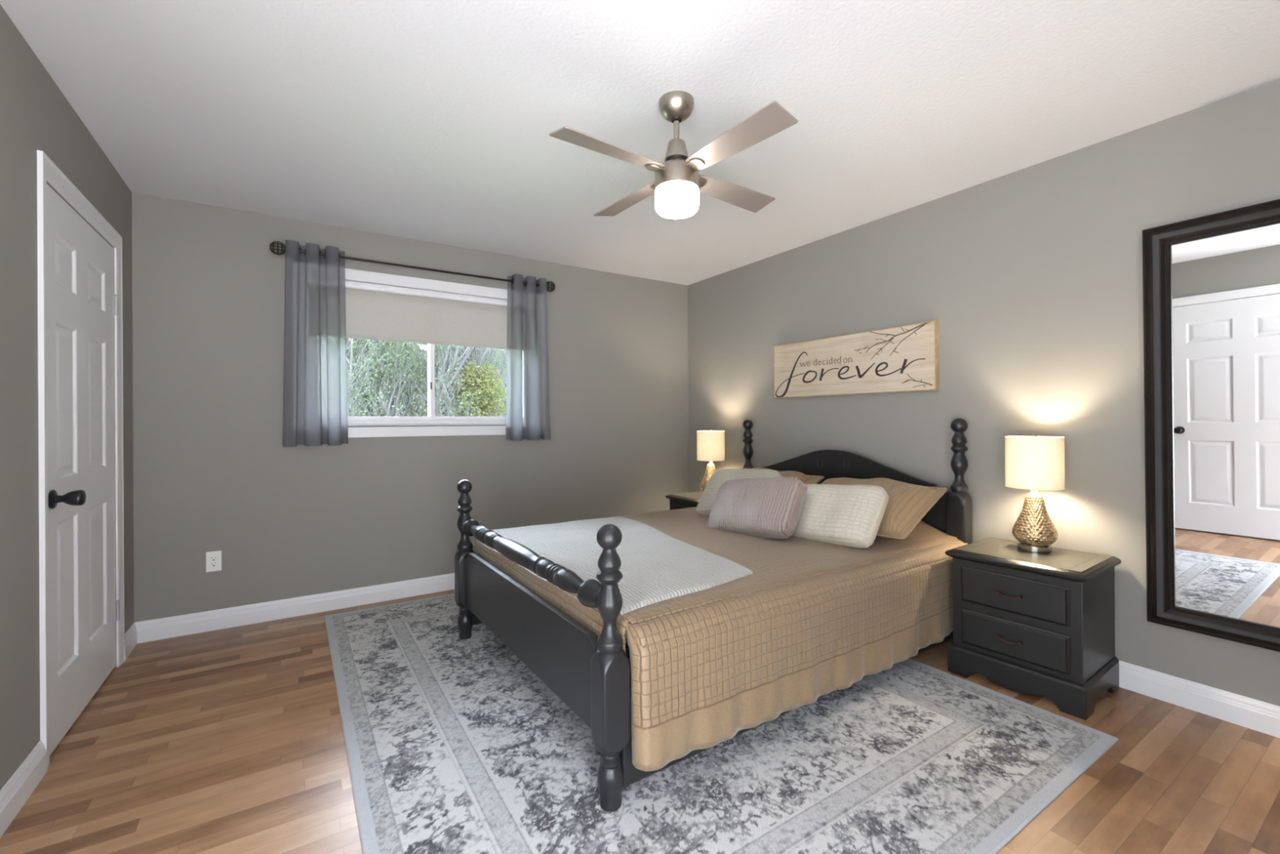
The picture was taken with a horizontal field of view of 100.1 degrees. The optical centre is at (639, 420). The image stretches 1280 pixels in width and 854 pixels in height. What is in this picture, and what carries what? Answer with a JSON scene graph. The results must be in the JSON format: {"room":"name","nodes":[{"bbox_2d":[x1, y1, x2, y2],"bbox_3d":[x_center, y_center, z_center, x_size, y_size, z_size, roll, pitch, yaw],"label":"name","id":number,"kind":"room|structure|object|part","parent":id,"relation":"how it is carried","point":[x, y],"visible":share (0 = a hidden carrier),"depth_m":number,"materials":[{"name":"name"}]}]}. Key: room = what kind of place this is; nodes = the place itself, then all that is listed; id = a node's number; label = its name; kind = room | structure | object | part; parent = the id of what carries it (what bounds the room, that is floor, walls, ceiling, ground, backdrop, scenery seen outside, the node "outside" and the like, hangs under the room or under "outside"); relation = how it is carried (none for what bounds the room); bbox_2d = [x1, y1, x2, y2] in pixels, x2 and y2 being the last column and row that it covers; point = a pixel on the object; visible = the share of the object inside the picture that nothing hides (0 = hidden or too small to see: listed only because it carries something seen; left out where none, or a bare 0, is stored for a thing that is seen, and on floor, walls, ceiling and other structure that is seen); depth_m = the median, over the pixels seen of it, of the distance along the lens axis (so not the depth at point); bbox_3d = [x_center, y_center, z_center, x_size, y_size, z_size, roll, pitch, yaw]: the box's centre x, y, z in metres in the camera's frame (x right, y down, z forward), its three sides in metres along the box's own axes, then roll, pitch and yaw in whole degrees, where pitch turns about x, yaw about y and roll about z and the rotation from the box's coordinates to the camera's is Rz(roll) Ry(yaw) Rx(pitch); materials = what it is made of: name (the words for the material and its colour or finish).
{"room":"bedroom","nodes":[
{"label":"bedroom","id":0,"kind":"room"},
{"bbox_2d":[0,4,133,790],"bbox_3d":[-1.568,-0.024,0.956,0.140,2.440,4.550,0,0,-33],"label":"wall","id":1,"kind":"structure","parent":0,"point":[35,114],"depth_m":1.74,"materials":[{"name":"grey paint"}]},
{"bbox_2d":[0,622,137,837],"bbox_3d":[-1.496,1.140,0.999,0.016,0.112,4.550,0,0,-33],"label":"baseboard","id":2,"kind":"structure","parent":1,"relation":"attached to","point":[14,794],"depth_m":1.69,"materials":[{"name":"white paint"}]},
{"bbox_2d":[36,150,124,771],"bbox_3d":[-2.302,0.140,2.264,0.122,2.120,1.016,0,0,-33],"label":"door","id":3,"kind":"structure","parent":1,"relation":"in","point":[77,307],"depth_m":2.15,"materials":[{"name":"white paint"}]},
{"bbox_3d":[-2.072,0.281,1.943,0.087,0.068,0.068,0,0,-33],"label":"knob","id":4,"kind":"part","parent":3,"relation":"part of","materials":[{"name":"black metal"}]},
{"bbox_2d":[131,192,688,622],"bbox_3d":[-1.186,-0.026,3.997,4.085,2.440,0.140,0,0,-33],"label":"wall","id":5,"kind":"structure","parent":0,"point":[213,470],"depth_m":3.40,"materials":[{"name":"grey paint"}]},
{"bbox_2d":[205,550,222,572],"bbox_3d":[-2.452,0.808,3.086,0.071,0.115,0.009,0,0,-33],"label":"electrical outlet","id":6,"kind":"object","parent":5,"relation":"attached to","point":[213,559],"visible":1,"depth_m":3.08,"materials":[{"name":"white plastic"}]},
{"bbox_2d":[209,555,217,567],"bbox_3d":[-2.451,0.808,3.084,0.034,0.067,0.004,0,0,-33],"label":"receptacle","id":7,"kind":"object","parent":6,"relation":"attached to","point":[213,558],"depth_m":3.08,"materials":[{"name":"white plastic"}]},
{"bbox_2d":[134,573,454,643],"bbox_3d":[-1.137,1.138,3.931,3.805,0.112,0.016,0,0,-33],"label":"baseboard","id":8,"kind":"structure","parent":5,"relation":"attached to","point":[148,630],"depth_m":3.26,"materials":[{"name":"white paint"}]},
{"bbox_2d":[269,240,555,292],"bbox_3d":[-1.435,-1.031,3.681,1.822,0.082,0.126,0,0,-33],"label":"curtain rod","id":9,"kind":"object","parent":5,"relation":"attached to","point":[273,243],"visible":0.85,"depth_m":3.58,"materials":[{"name":"brown metal"}]},
{"bbox_2d":[282,240,348,446],"bbox_3d":[-1.986,-0.460,3.287,0.346,1.227,0.114,0,0,-33],"label":"curtain","id":10,"kind":"object","parent":9,"relation":"hanging from","point":[315,401],"visible":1,"depth_m":3.28,"materials":[{"name":"grey fabric"}]},
{"bbox_3d":[-1.423,-1.031,3.662,1.600,0.015,0.015,0,0,-33],"label":"rod","id":11,"kind":"part","parent":9,"relation":"part of","materials":[{"name":"brown metal"}]},
{"bbox_2d":[506,274,551,440],"bbox_3d":[-0.842,-0.466,4.031,0.322,1.227,0.114,0,0,-33],"label":"curtain","id":12,"kind":"object","parent":9,"relation":"hanging from","point":[527,391],"visible":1,"depth_m":4.01,"materials":[{"name":"grey fabric"}]},
{"bbox_2d":[345,268,506,437],"bbox_3d":[-1.471,-0.438,3.796,1.656,1.089,0.139,0,0,-33],"label":"window","id":13,"kind":"structure","parent":5,"relation":"in","point":[353,275],"depth_m":3.75,"materials":[{"name":"white paint"}]},
{"bbox_3d":[-1.780,-0.440,3.624,0.746,0.877,0.026,0,0,-33],"label":"sash","id":14,"kind":"part","parent":13,"relation":"part of","materials":[{"name":"white plastic"}]},
{"bbox_2d":[345,280,506,349],"bbox_3d":[-1.456,-0.726,3.771,1.508,0.366,0.054,0,0,-33],"label":"roller shade","id":15,"kind":"object","parent":13,"relation":"attached to","point":[377,312],"visible":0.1,"depth_m":3.74,"materials":[{"name":"white fabric"}]},
{"bbox_3d":[-1.491,-0.442,3.827,1.512,0.937,0.065,0,0,-33],"label":"frame","id":16,"kind":"part","parent":13,"relation":"part of","materials":[{"name":"white plastic"}]},
{"bbox_3d":[-1.202,-0.443,4.032,0.744,0.877,0.026,0,0,-33],"label":"sash","id":17,"kind":"part","parent":13,"relation":"part of","materials":[{"name":"white plastic"}]},
{"bbox_2d":[0,0,1279,285],"bbox_3d":[-0.224,-1.301,0.604,6.145,0.100,6.890,0,0,-33],"label":"ceiling","id":18,"kind":"structure","parent":0,"point":[430,121],"depth_m":2.07,"materials":[{"name":"white paint"}]},
{"bbox_2d":[548,90,798,218],"bbox_3d":[0.144,-1.033,2.104,0.826,0.441,0.826,0,0,8],"label":"ceiling fan","id":19,"kind":"object","parent":18,"relation":"hanging from","point":[677,183],"visible":1,"depth_m":2.03,"materials":[{"name":"silver metal"}]},
{"bbox_3d":[-0.102,-0.967,1.919,0.438,0.030,0.119,0,0,-37],"label":"blade","id":20,"kind":"part","parent":19,"relation":"part of","materials":[{"name":"metal"}]},
{"bbox_3d":[-0.041,-0.967,2.351,0.119,0.030,0.438,0,0,-37],"label":"blade","id":21,"kind":"part","parent":19,"relation":"part of","materials":[{"name":"metal"}]},
{"bbox_3d":[0.145,-0.860,2.104,0.173,0.095,0.173,0,0,-33],"label":"globe","id":22,"kind":"part","parent":19,"relation":"part of","materials":[{"name":"white glass"}]},
{"bbox_3d":[0.391,-0.970,2.289,0.438,0.030,0.119,0,0,-37],"label":"blade","id":23,"kind":"part","parent":19,"relation":"part of","materials":[{"name":"metal"}]},
{"bbox_3d":[0.330,-0.969,1.857,0.119,0.030,0.438,0,0,-37],"label":"blade","id":24,"kind":"part","parent":19,"relation":"part of","materials":[{"name":"metal"}]},
{"bbox_2d":[0,589,1279,853],"bbox_3d":[0.095,1.237,2.028,4.085,0.100,4.830,0,0,-33],"label":"floor","id":25,"kind":"structure","parent":0,"point":[228,740],"depth_m":1.82,"materials":[{"name":"laminate"}]},
{"bbox_2d":[665,491,702,510],"bbox_3d":[0.541,0.896,4.356,0.465,0.576,0.536,0,0,-33],"label":"nightstand","id":26,"kind":"object","parent":25,"relation":"on","point":[689,500],"visible":0.04,"depth_m":4.34,"materials":[{"name":"grey paint"}]},
{"bbox_3d":[0.373,0.760,4.247,0.022,0.160,0.410,0,0,-33],"label":"drawer","id":27,"kind":"part","parent":26,"relation":"part of","materials":[{"name":"grey paint"}]},
{"bbox_3d":[0.557,0.609,4.367,0.417,0.002,0.480,0,0,-33],"label":"panel","id":28,"kind":"part","parent":26,"relation":"part of","materials":[{"name":"grey paint"}]},
{"bbox_2d":[697,429,724,491],"bbox_3d":[0.575,0.340,4.350,0.228,0.536,0.228,0,0,-25],"label":"table lamp","id":29,"kind":"object","parent":26,"relation":"on","point":[711,443],"visible":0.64,"depth_m":4.26,"materials":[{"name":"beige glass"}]},
{"bbox_3d":[0.574,0.200,4.350,0.224,0.237,0.224,0,0,-33],"label":"lamp shade","id":30,"kind":"part","parent":29,"relation":"part of","materials":[{"name":"fabric"}]},
{"bbox_2d":[324,592,1118,853],"bbox_3d":[-0.081,1.183,2.627,2.395,0.010,3.095,0,0,-33],"label":"area rug","id":31,"kind":"object","parent":25,"relation":"on","point":[454,744],"visible":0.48,"depth_m":1.83,"materials":[{"name":"grey carpet"}]},
{"bbox_2d":[454,417,972,811],"bbox_3d":[0.371,0.589,2.892,2.252,1.192,1.642,0,0,-34],"label":"bed","id":32,"kind":"object","parent":31,"relation":"on","point":[590,674],"visible":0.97,"depth_m":2.05,"materials":[{"name":"grey paint"}]},
{"bbox_3d":[-0.957,0.751,2.933,0.092,0.860,0.092,0,0,-34],"label":"foot post","id":33,"kind":"part","parent":32,"relation":"part of","materials":[{"name":"grey paint"}]},
{"bbox_3d":[-0.068,0.987,3.548,2.100,0.269,0.027,0,0,-34],"label":"rail","id":34,"kind":"part","parent":32,"relation":"part of","materials":[{"name":"grey paint"}]},
{"bbox_3d":[-0.526,0.842,2.288,0.028,0.297,1.470,0,0,-34],"label":"footboard panel","id":35,"kind":"part","parent":32,"relation":"part of","materials":[{"name":"grey paint"}]},
{"bbox_3d":[-0.526,0.562,2.289,0.087,0.087,1.470,0,0,-34],"label":"foot rail","id":36,"kind":"part","parent":32,"relation":"part of","materials":[{"name":"grey paint"}]},
{"bbox_3d":[-0.092,0.747,1.646,0.092,0.860,0.092,0,0,-34],"label":"foot post","id":37,"kind":"part","parent":32,"relation":"part of","materials":[{"name":"grey paint"}]},
{"bbox_2d":[471,506,968,771],"bbox_3d":[0.372,0.795,2.892,2.116,0.552,1.764,0,0,-34],"label":"quilted coverlet","id":38,"kind":"object","parent":32,"relation":"on","point":[811,619],"visible":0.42,"depth_m":2.02,"materials":[{"name":"beige fabric"}]},
{"bbox_2d":[492,515,752,614],"bbox_3d":[-0.094,0.613,2.579,0.906,0.047,1.538,0,0,-34],"label":"throw blanket","id":39,"kind":"object","parent":38,"relation":"on","point":[656,566],"visible":0.85,"depth_m":2.33,"materials":[{"name":"white fabric"}]},
{"bbox_2d":[696,469,782,515],"bbox_3d":[0.620,0.468,3.395,0.287,0.337,0.577,0,0,-37],"label":"cushion","id":40,"kind":"object","parent":38,"relation":"on","point":[704,505],"visible":0.41,"depth_m":3.45,"materials":[{"name":"beige fabric"}]},
{"bbox_2d":[706,476,806,538],"bbox_3d":[0.623,0.472,2.933,0.268,0.359,0.598,0,0,-37],"label":"cushion","id":41,"kind":"object","parent":38,"relation":"on","point":[762,507],"visible":0.93,"depth_m":2.80,"materials":[{"name":"pink fabric"}]},
{"bbox_2d":[740,467,824,484],"bbox_3d":[0.810,0.469,3.641,0.434,0.281,0.741,0,0,-35],"label":"pillow sham","id":42,"kind":"object","parent":38,"relation":"on","point":[806,479],"visible":0.04,"depth_m":3.46,"materials":[{"name":"beige fabric"}]},
{"bbox_2d":[791,484,888,547],"bbox_3d":[0.967,0.483,2.807,0.282,0.324,0.621,0,0,-37],"label":"cushion","id":43,"kind":"object","parent":38,"relation":"on","point":[845,515],"visible":0.69,"depth_m":2.65,"materials":[{"name":"beige fabric"}]},
{"bbox_2d":[820,477,947,539],"bbox_3d":[1.220,0.464,2.980,0.464,0.295,0.743,0,0,-36],"label":"pillow sham","id":44,"kind":"object","parent":38,"relation":"on","point":[908,504],"visible":0.43,"depth_m":2.74,"materials":[{"name":"beige fabric"}]},
{"bbox_3d":[0.835,0.586,4.138,0.092,1.192,0.092,0,0,-34],"label":"head post","id":45,"kind":"part","parent":32,"relation":"part of","materials":[{"name":"grey paint"}]},
{"bbox_3d":[0.814,0.983,2.237,2.100,0.269,0.027,0,0,-34],"label":"rail","id":46,"kind":"part","parent":32,"relation":"part of","materials":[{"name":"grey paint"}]},
{"bbox_3d":[1.268,0.535,3.496,0.028,0.692,1.470,0,0,-34],"label":"headboard","id":47,"kind":"part","parent":32,"relation":"part of","materials":[{"name":"grey paint"}]},
{"bbox_3d":[1.699,0.581,2.852,0.092,1.192,0.092,0,0,-34],"label":"head post","id":48,"kind":"part","parent":32,"relation":"part of","materials":[{"name":"grey paint"}]},
{"bbox_2d":[945,537,1121,719],"bbox_3d":[1.775,0.890,2.444,0.465,0.576,0.536,0,0,-36],"label":"nightstand","id":49,"kind":"object","parent":25,"relation":"on","point":[1029,623],"visible":1,"depth_m":2.29,"materials":[{"name":"grey paint"}]},
{"bbox_3d":[1.595,0.947,2.315,0.022,0.022,0.102,0,0,-36],"label":"handle","id":50,"kind":"part","parent":49,"relation":"part of","materials":[{"name":"black metal"}]},
{"bbox_3d":[1.594,0.752,2.315,0.022,0.022,0.102,0,0,-36],"label":"handle","id":51,"kind":"part","parent":49,"relation":"part of","materials":[{"name":"black metal"}]},
{"bbox_3d":[1.612,0.754,2.328,0.022,0.160,0.410,0,0,-36],"label":"drawer","id":52,"kind":"part","parent":49,"relation":"part of","materials":[{"name":"grey paint"}]},
{"bbox_3d":[1.613,0.949,2.328,0.022,0.160,0.410,0,0,-36],"label":"drawer","id":53,"kind":"part","parent":49,"relation":"part of","materials":[{"name":"grey paint"}]},
{"bbox_3d":[1.790,0.602,2.455,0.417,0.002,0.480,0,0,-36],"label":"panel","id":54,"kind":"part","parent":49,"relation":"part of","materials":[{"name":"grey paint"}]},
{"bbox_3d":[1.784,1.053,2.449,0.445,0.013,0.516,0,0,-36],"label":"plinth moulding","id":55,"kind":"part","parent":49,"relation":"part of","materials":[{"name":"grey paint"}]},
{"bbox_2d":[1004,435,1065,552],"bbox_3d":[1.841,0.333,2.505,0.228,0.536,0.228,0,0,-40],"label":"table lamp","id":56,"kind":"object","parent":49,"relation":"on","point":[1034,463],"visible":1,"depth_m":2.44,"materials":[{"name":"beige fabric"}]},
{"bbox_2d":[1029,489,1039,494],"bbox_3d":[1.841,0.306,2.505,0.038,0.078,0.038,0,0,-33],"label":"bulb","id":57,"kind":"object","parent":56,"relation":"attached to","point":[1033,491],"depth_m":2.49,"materials":[{"name":"white glass"}]},
{"bbox_3d":[1.840,0.193,2.505,0.224,0.237,0.224,0,0,-33],"label":"lamp shade","id":58,"kind":"part","parent":56,"relation":"part of","materials":[{"name":"fabric"}]},
{"bbox_2d":[687,80,1279,706],"bbox_3d":[1.744,-0.042,3.100,0.140,2.440,4.550,0,0,-33],"label":"wall","id":59,"kind":"structure","parent":0,"point":[1031,277],"depth_m":2.70,"materials":[{"name":"grey paint"}]},
{"bbox_2d":[773,320,939,398],"bbox_3d":[1.351,-0.369,3.542,0.036,0.396,1.215,0,0,-33],"label":"wall sign","id":60,"kind":"object","parent":59,"relation":"attached to","point":[905,357],"visible":1,"depth_m":3.42,"materials":[{"name":"brown wood"}]},
{"bbox_2d":[1118,660,1279,737],"bbox_3d":[1.685,1.122,3.058,0.016,0.112,4.550,0,0,-33],"label":"baseboard","id":61,"kind":"structure","parent":59,"relation":"attached to","point":[1263,717],"depth_m":2.16,"materials":[{"name":"white paint"}]},
{"bbox_2d":[1142,199,1279,651],"bbox_3d":[2.346,0.022,1.965,0.044,1.654,0.740,-2,1,-33],"label":"wall mirror","id":62,"kind":"object","parent":59,"relation":"attached to","point":[1211,282],"visible":1,"depth_m":2.11,"materials":[{"name":"mirror"}]},
{"label":"outside","id":63,"kind":"structure","parent":0,"visible":0},
{"bbox_3d":[-8.061,4.232,21.689,42.000,0.200,34.800,0,0,-33],"label":"lawn","id":64,"kind":"structure","parent":63,"visible":0},
{"bbox_2d":[346,340,426,416],"bbox_3d":[-8.400,-1.112,16.886,5.546,10.523,5.879,0,0,-17],"label":"tree","id":65,"kind":"object","parent":64,"relation":"on","point":[356,406],"visible":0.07,"depth_m":16.79,"materials":[{"name":"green plant"}]},
{"bbox_2d":[346,337,468,416],"bbox_3d":[-5.616,0.361,10.740,4.348,7.529,3.771,0,0,-33],"label":"tree","id":66,"kind":"object","parent":64,"relation":"on","point":[349,381],"visible":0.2,"depth_m":10.37,"materials":[{"name":"green plant"}]},
{"bbox_2d":[346,338,497,416],"bbox_3d":[-4.777,-0.352,12.416,4.248,8.969,5.365,0,0,1],"label":"tree","id":67,"kind":"object","parent":64,"relation":"on","point":[455,362],"visible":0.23,"depth_m":11.69,"materials":[{"name":"green plant"}]},
{"bbox_2d":[346,337,506,416],"bbox_3d":[-6.132,-0.684,12.583,5.599,9.630,6.162,0,0,34],"label":"tree","id":68,"kind":"object","parent":64,"relation":"on","point":[355,344],"visible":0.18,"depth_m":11.91,"materials":[{"name":"green plant"}]},
{"bbox_2d":[350,344,506,416],"bbox_3d":[-5.646,-2.096,15.209,6.306,12.464,5.702,0,0,-1],"label":"tree","id":69,"kind":"object","parent":64,"relation":"on","point":[491,352],"visible":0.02,"depth_m":15.20,"materials":[{"name":"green plant"}]},
{"bbox_2d":[383,344,506,416],"bbox_3d":[-7.407,-0.971,20.087,7.142,10.245,5.117,0,0,-24],"label":"tree","id":70,"kind":"object","parent":64,"relation":"on","point":[401,344],"visible":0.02,"depth_m":20.54,"materials":[{"name":"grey plant"}]},
{"bbox_2d":[402,342,506,416],"bbox_3d":[-3.952,0.019,12.902,3.541,8.185,3.408,0,0,24],"label":"tree","id":71,"kind":"object","parent":64,"relation":"on","point":[477,376],"visible":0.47,"depth_m":12.71,"materials":[{"name":"green plant"}]},
{"bbox_2d":[419,344,506,416],"bbox_3d":[-4.388,-0.504,14.562,5.158,9.254,5.599,0,0,2],"label":"tree","id":72,"kind":"object","parent":64,"relation":"on","point":[498,350],"visible":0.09,"depth_m":14.87,"materials":[{"name":"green plant"}]}
]}

